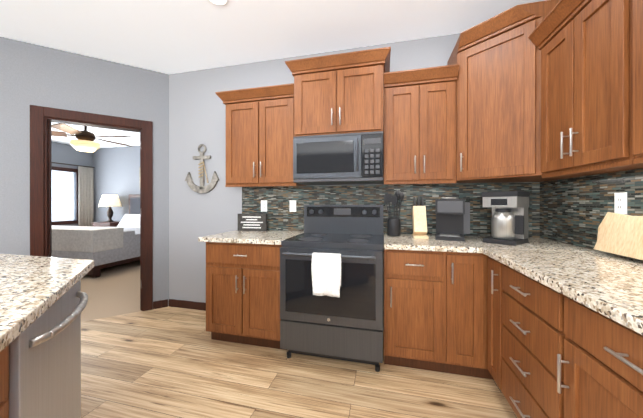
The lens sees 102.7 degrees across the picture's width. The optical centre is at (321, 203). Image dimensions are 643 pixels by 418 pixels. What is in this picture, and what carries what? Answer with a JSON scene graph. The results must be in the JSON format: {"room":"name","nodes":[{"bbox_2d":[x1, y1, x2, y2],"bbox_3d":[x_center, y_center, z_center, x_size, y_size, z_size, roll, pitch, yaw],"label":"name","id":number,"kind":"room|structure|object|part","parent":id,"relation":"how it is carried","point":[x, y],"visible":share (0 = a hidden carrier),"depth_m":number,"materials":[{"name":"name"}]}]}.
{"room":"kitchen","nodes":[
{"label":"kitchen","id":0,"kind":"room"},
{"bbox_2d":[52,141,91,225],"bbox_3d":[-6.970,-0.154,4.780,0.120,2.700,4.800,0,0,14],"label":"wall","id":1,"kind":"structure","parent":0,"point":[61,152],"depth_m":6.62,"materials":[{"name":"paint"}]},
{"bbox_2d":[52,166,77,224],"bbox_3d":[-6.742,-0.180,5.639,0.140,1.430,2.480,0,0,14],"label":"bedroom window","id":2,"kind":"structure","parent":1,"relation":"in","point":[62,197],"depth_m":6.54,"materials":[{"name":"white glass"}]},
{"bbox_2d":[52,162,94,226],"bbox_3d":[-6.647,0.092,5.570,0.140,2.164,3.114,0,0,14],"label":"curtain","id":3,"kind":"object","parent":1,"relation":"hanging from","point":[85,199],"visible":0.6,"depth_m":6.84,"materials":[{"name":"fabric"}]},
{"bbox_2d":[0,36,168,305],"bbox_3d":[-2.873,-0.150,2.395,2.600,2.700,0.120,0,0,-31],"label":"wall","id":4,"kind":"structure","parent":0,"point":[35,74],"depth_m":2.53,"materials":[{"name":"paint"}]},
{"bbox_2d":[30,105,152,310],"bbox_3d":[-2.352,0.140,2.716,0.958,2.118,0.160,0,0,-31],"label":"door frame","id":5,"kind":"structure","parent":4,"relation":"attached to","point":[42,118],"depth_m":2.57,"materials":[{"name":"brown wood"}]},
{"bbox_2d":[153,299,205,310],"bbox_3d":[-2.881,1.160,0.178,2.714,0.085,6.000,0,0,14],"label":"baseboard","id":6,"kind":"structure","parent":4,"relation":"attached to","point":[182,304],"depth_m":2.93,"materials":[{"name":"brown wood"}]},
{"bbox_2d":[81,260,140,321],"bbox_3d":[-4.267,1.237,4.199,5.410,0.080,4.698,0,0,14],"label":"floor","id":7,"kind":"structure","parent":0,"point":[112,291],"depth_m":3.49,"materials":[{"name":"beige carpet"}]},
{"bbox_2d":[52,194,139,277],"bbox_3d":[-4.324,0.485,5.404,2.120,1.420,2.340,0,0,14],"label":"king bed","id":8,"kind":"object","parent":7,"relation":"on","point":[105,247],"visible":0.46,"depth_m":4.23,"materials":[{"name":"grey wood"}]},
{"bbox_2d":[91,221,119,226],"bbox_3d":[-5.453,0.838,6.627,0.590,0.710,0.496,0,0,14],"label":"nightstand","id":9,"kind":"object","parent":7,"relation":"on","point":[106,224],"visible":0.04,"depth_m":6.44,"materials":[{"name":"brown wood"}]},
{"bbox_2d":[98,195,120,221],"bbox_3d":[-5.452,0.132,6.633,0.470,0.700,0.470,0,0,14],"label":"table lamp","id":10,"kind":"object","parent":9,"relation":"on","point":[109,200],"visible":1,"depth_m":6.53,"materials":[{"name":"white fabric"}]},
{"bbox_2d":[92,146,139,221],"bbox_3d":[-3.700,-0.157,6.538,5.650,2.700,0.120,0,0,14],"label":"wall","id":11,"kind":"structure","parent":0,"point":[115,170],"depth_m":6.92,"materials":[{"name":"paint"}]},
{"bbox_2d":[0,0,544,147],"bbox_3d":[-2.972,-1.549,1.703,9.500,0.100,9.330,0,0,14],"label":"ceiling","id":12,"kind":"structure","parent":0,"point":[170,36],"depth_m":2.20,"materials":[{"name":"paint"}]},
{"bbox_2d":[51,123,132,151],"bbox_3d":[-3.757,-1.162,4.139,1.337,0.678,1.315,0,0,14],"label":"ceiling fan","id":13,"kind":"object","parent":12,"relation":"hanging from","point":[84,139],"visible":0.85,"depth_m":4.01,"materials":[{"name":"brown metal"}]},
{"bbox_2d":[207,0,228,6],"bbox_3d":[-0.760,-1.496,1.872,0.170,0.007,0.170,0,0,14],"label":"recessed light","id":14,"kind":"object","parent":12,"relation":"in","point":[221,3],"visible":1,"depth_m":1.91,"materials":[{"name":"white plastic"}]},
{"bbox_2d":[81,306,517,417],"bbox_3d":[-1.547,1.243,-0.145,5.458,0.080,6.000,0,0,14],"label":"floor","id":15,"kind":"structure","parent":0,"point":[170,362],"depth_m":1.72,"materials":[{"name":"beige wood"}]},
{"bbox_2d":[0,279,87,417],"bbox_3d":[-1.296,0.763,0.650,0.990,0.877,2.769,0,0,-31],"label":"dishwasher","id":16,"kind":"object","parent":15,"relation":"on","point":[40,366],"visible":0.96,"depth_m":0.49,"materials":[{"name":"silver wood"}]},
{"bbox_2d":[0,254,93,351],"bbox_3d":[-1.338,0.305,0.654,1.000,0.036,2.898,0,0,-31],"label":"countertop","id":17,"kind":"structure","parent":16,"relation":"on","point":[33,289],"depth_m":0.91,"materials":[{"name":"beige stone"}]},
{"bbox_2d":[206,242,286,349],"bbox_3d":[-0.579,0.760,2.373,0.717,0.878,0.642,0,0,14],"label":"base cabinet","id":18,"kind":"object","parent":15,"relation":"on","point":[242,293],"visible":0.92,"depth_m":2.10,"materials":[{"name":"brown wood"}]},
{"bbox_2d":[198,230,303,244],"bbox_3d":[-0.594,0.303,2.375,0.748,0.036,0.645,0,0,14],"label":"countertop","id":19,"kind":"structure","parent":18,"relation":"on","point":[271,237],"depth_m":2.14,"materials":[{"name":"beige stone"}]},
{"bbox_2d":[238,214,266,230],"bbox_3d":[-0.710,0.195,2.634,0.310,0.175,0.026,0,0,10],"label":"sign","id":20,"kind":"object","parent":19,"relation":"on","point":[252,222],"visible":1,"depth_m":2.62,"materials":[{"name":"black wood"}]},
{"bbox_2d":[280,205,382,371],"bbox_3d":[0.122,0.607,2.125,0.754,1.185,0.760,0,0,14],"label":"range","id":21,"kind":"object","parent":15,"relation":"on","point":[331,281],"visible":1,"depth_m":1.85,"materials":[{"name":"metal"}]},
{"bbox_3d":[0.035,0.492,1.780,0.210,0.291,0.049,0,0,14],"label":"towel oven handle","id":22,"kind":"part","parent":21,"relation":"part of","materials":[{"name":"fabric"}]},
{"bbox_2d":[384,249,459,374],"bbox_3d":[0.744,0.761,2.070,0.470,0.878,0.607,0,0,14],"label":"base cabinet","id":23,"kind":"object","parent":15,"relation":"on","point":[436,311],"depth_m":1.78,"materials":[{"name":"brown wood"}]},
{"bbox_2d":[384,234,481,252],"bbox_3d":[0.797,0.303,2.035,0.590,0.036,0.649,0,0,14],"label":"countertop","id":24,"kind":"structure","parent":23,"relation":"on","point":[404,241],"depth_m":1.78,"materials":[{"name":"beige stone"}]},
{"bbox_2d":[384,190,404,236],"bbox_3d":[0.631,0.084,2.237,0.174,0.400,0.112,0,0,14],"label":"utensil crock","id":25,"kind":"object","parent":24,"relation":"on","point":[394,227],"visible":1,"depth_m":2.21,"materials":[{"name":"black plastic"}]},
{"bbox_2d":[412,196,427,238],"bbox_3d":[0.822,0.111,2.162,0.110,0.345,0.223,0,0,14],"label":"knife block","id":26,"kind":"object","parent":24,"relation":"on","point":[419,221],"visible":1,"depth_m":2.12,"materials":[{"name":"brown wood"}]},
{"bbox_2d":[435,197,469,240],"bbox_3d":[1.052,0.119,2.063,0.245,0.330,0.292,0,0,26],"label":"coffee maker","id":27,"kind":"object","parent":24,"relation":"on","point":[452,218],"visible":1,"depth_m":2.02,"materials":[{"name":"black plastic"}]},
{"bbox_2d":[460,252,487,378],"bbox_3d":[0.984,0.761,2.012,0.304,0.878,0.607,0,0,14],"label":"base cabinet","id":28,"kind":"object","parent":15,"relation":"on","point":[473,266],"depth_m":1.70,"materials":[{"name":"brown wood"}]},
{"bbox_2d":[488,257,491,375],"bbox_3d":[1.344,0.762,1.500,0.607,0.878,0.215,0,0,14],"label":"base cabinet","id":29,"kind":"object","parent":15,"relation":"on","point":[489,258],"depth_m":1.61,"materials":[{"name":"brown wood"}]},
{"bbox_2d":[492,258,551,417],"bbox_3d":[1.258,0.762,1.146,0.607,0.878,0.651,0,0,14],"label":"base cabinet","id":30,"kind":"object","parent":15,"relation":"on","point":[521,305],"depth_m":1.24,"materials":[{"name":"brown wood"}]},
{"bbox_2d":[552,289,642,417],"bbox_3d":[1.114,0.763,0.550,0.607,0.878,0.716,0,0,14],"label":"base cabinet","id":31,"kind":"object","parent":15,"relation":"on","point":[552,353],"depth_m":0.83,"materials":[{"name":"brown wood"}]},
{"bbox_2d":[464,236,642,334],"bbox_3d":[1.171,0.305,0.911,0.667,0.036,2.659,0,0,14],"label":"countertop","id":32,"kind":"structure","parent":31,"relation":"on","point":[609,285],"depth_m":1.08,"materials":[{"name":"beige stone"}]},
{"bbox_2d":[482,191,529,245],"bbox_3d":[1.343,0.102,1.867,0.263,0.365,0.228,0,0,-36],"label":"drip coffee maker","id":33,"kind":"object","parent":32,"relation":"on","point":[509,222],"visible":1,"depth_m":1.80,"materials":[{"name":"silver plastic"}]},
{"bbox_2d":[594,212,642,259],"bbox_3d":[1.514,0.159,1.167,0.069,0.219,0.615,0,0,14],"label":"cutting board","id":34,"kind":"object","parent":32,"relation":"on","point":[620,234],"visible":1,"depth_m":1.32,"materials":[{"name":"brown wood"}]},
{"bbox_2d":[169,33,532,329],"bbox_3d":[0.091,-0.151,2.605,3.810,2.700,0.120,0,0,14],"label":"wall","id":35,"kind":"structure","parent":0,"point":[197,112],"depth_m":2.88,"materials":[{"name":"paint"}]},
{"bbox_2d":[185,144,218,193],"bbox_3d":[-1.334,-0.384,2.861,0.433,0.552,0.039,0,0,14],"label":"wall decor","id":36,"kind":"object","parent":35,"relation":"attached to","point":[202,188],"visible":0.98,"depth_m":2.85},
{"bbox_2d":[215,83,305,186],"bbox_3d":[-0.575,-0.598,2.504,0.773,0.885,0.381,0,0,14],"label":"upper cabinet","id":37,"kind":"object","parent":35,"relation":"attached to","point":[259,134],"visible":0.94,"depth_m":2.37,"materials":[{"name":"brown wood"}]},
{"bbox_2d":[285,47,390,136],"bbox_3d":[0.163,-0.889,2.289,0.866,0.622,0.451,0,0,14],"label":"upper cabinet","id":38,"kind":"object","parent":35,"relation":"attached to","point":[341,93],"visible":0.98,"depth_m":2.12,"materials":[{"name":"brown wood"}]},
{"bbox_2d":[293,131,382,184],"bbox_3d":[0.163,-0.375,2.290,0.756,0.394,0.451,0,0,14],"label":"over-the-range microwave","id":39,"kind":"object","parent":38,"relation":"attached to","point":[346,159],"visible":1,"depth_m":2.11,"materials":[{"name":"metal"}]},
{"bbox_2d":[242,182,537,237],"bbox_3d":[0.477,0.055,2.442,2.737,0.457,0.009,0,0,14],"label":"tile backsplash","id":40,"kind":"structure","parent":35,"relation":"attached to","point":[279,216],"depth_m":2.41,"materials":[{"name":"multicoloured tile"}]},
{"bbox_2d":[261,200,266,211],"bbox_3d":[-0.603,0.029,2.694,0.070,0.116,0.008,0,0,14],"label":"electrical outlet","id":41,"kind":"object","parent":40,"relation":"attached to","point":[263,205],"visible":1,"depth_m":2.69,"materials":[{"name":"white plastic"}]},
{"bbox_2d":[290,200,295,211],"bbox_3d":[-0.292,0.029,2.619,0.070,0.116,0.008,0,0,14],"label":"electrical outlet","id":42,"kind":"object","parent":40,"relation":"attached to","point":[292,205],"visible":1,"depth_m":2.62,"materials":[{"name":"white plastic"}]},
{"bbox_2d":[384,64,458,184],"bbox_3d":[0.808,-0.598,2.169,0.548,0.885,0.381,0,0,14],"label":"upper cabinet","id":43,"kind":"object","parent":35,"relation":"attached to","point":[420,126],"visible":1,"depth_m":2.04,"materials":[{"name":"brown wood"}]},
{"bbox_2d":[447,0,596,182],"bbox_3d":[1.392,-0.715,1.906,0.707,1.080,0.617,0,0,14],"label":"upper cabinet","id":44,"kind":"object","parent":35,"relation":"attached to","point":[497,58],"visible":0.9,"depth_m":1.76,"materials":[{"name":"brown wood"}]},
{"bbox_2d":[538,169,642,260],"bbox_3d":[1.488,0.057,0.823,0.009,0.457,2.640,0,0,14],"label":"tile backsplash","id":45,"kind":"structure","parent":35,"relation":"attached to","point":[572,211],"depth_m":1.66,"materials":[{"name":"multicoloured tile"}]},
{"bbox_2d":[614,192,626,213],"bbox_3d":[1.616,0.001,1.391,0.008,0.116,0.070,0,0,14],"label":"electrical outlet","id":46,"kind":"object","parent":45,"relation":"attached to","point":[620,203],"visible":0.96,"depth_m":1.39,"materials":[{"name":"white plastic"}]},
{"bbox_3d":[1.163,-0.146,-0.804,0.120,2.700,6.000,0,0,14],"label":"wall","id":47,"kind":"structure","parent":0,"visible":0},
{"bbox_2d":[528,0,642,177],"bbox_3d":[1.406,-0.596,1.275,0.381,0.885,0.596,0,0,14],"label":"upper cabinet","id":48,"kind":"object","parent":47,"relation":"attached to","point":[585,47],"visible":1,"depth_m":1.24,"materials":[{"name":"brown wood"}]},
{"bbox_2d":[632,0,642,163],"bbox_3d":[1.246,-0.595,0.614,0.381,0.885,0.757,0,0,14],"label":"upper cabinet","id":49,"kind":"object","parent":47,"relation":"attached to","point":[637,134],"visible":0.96,"depth_m":0.97,"materials":[{"name":"brown wood"}]}
]}

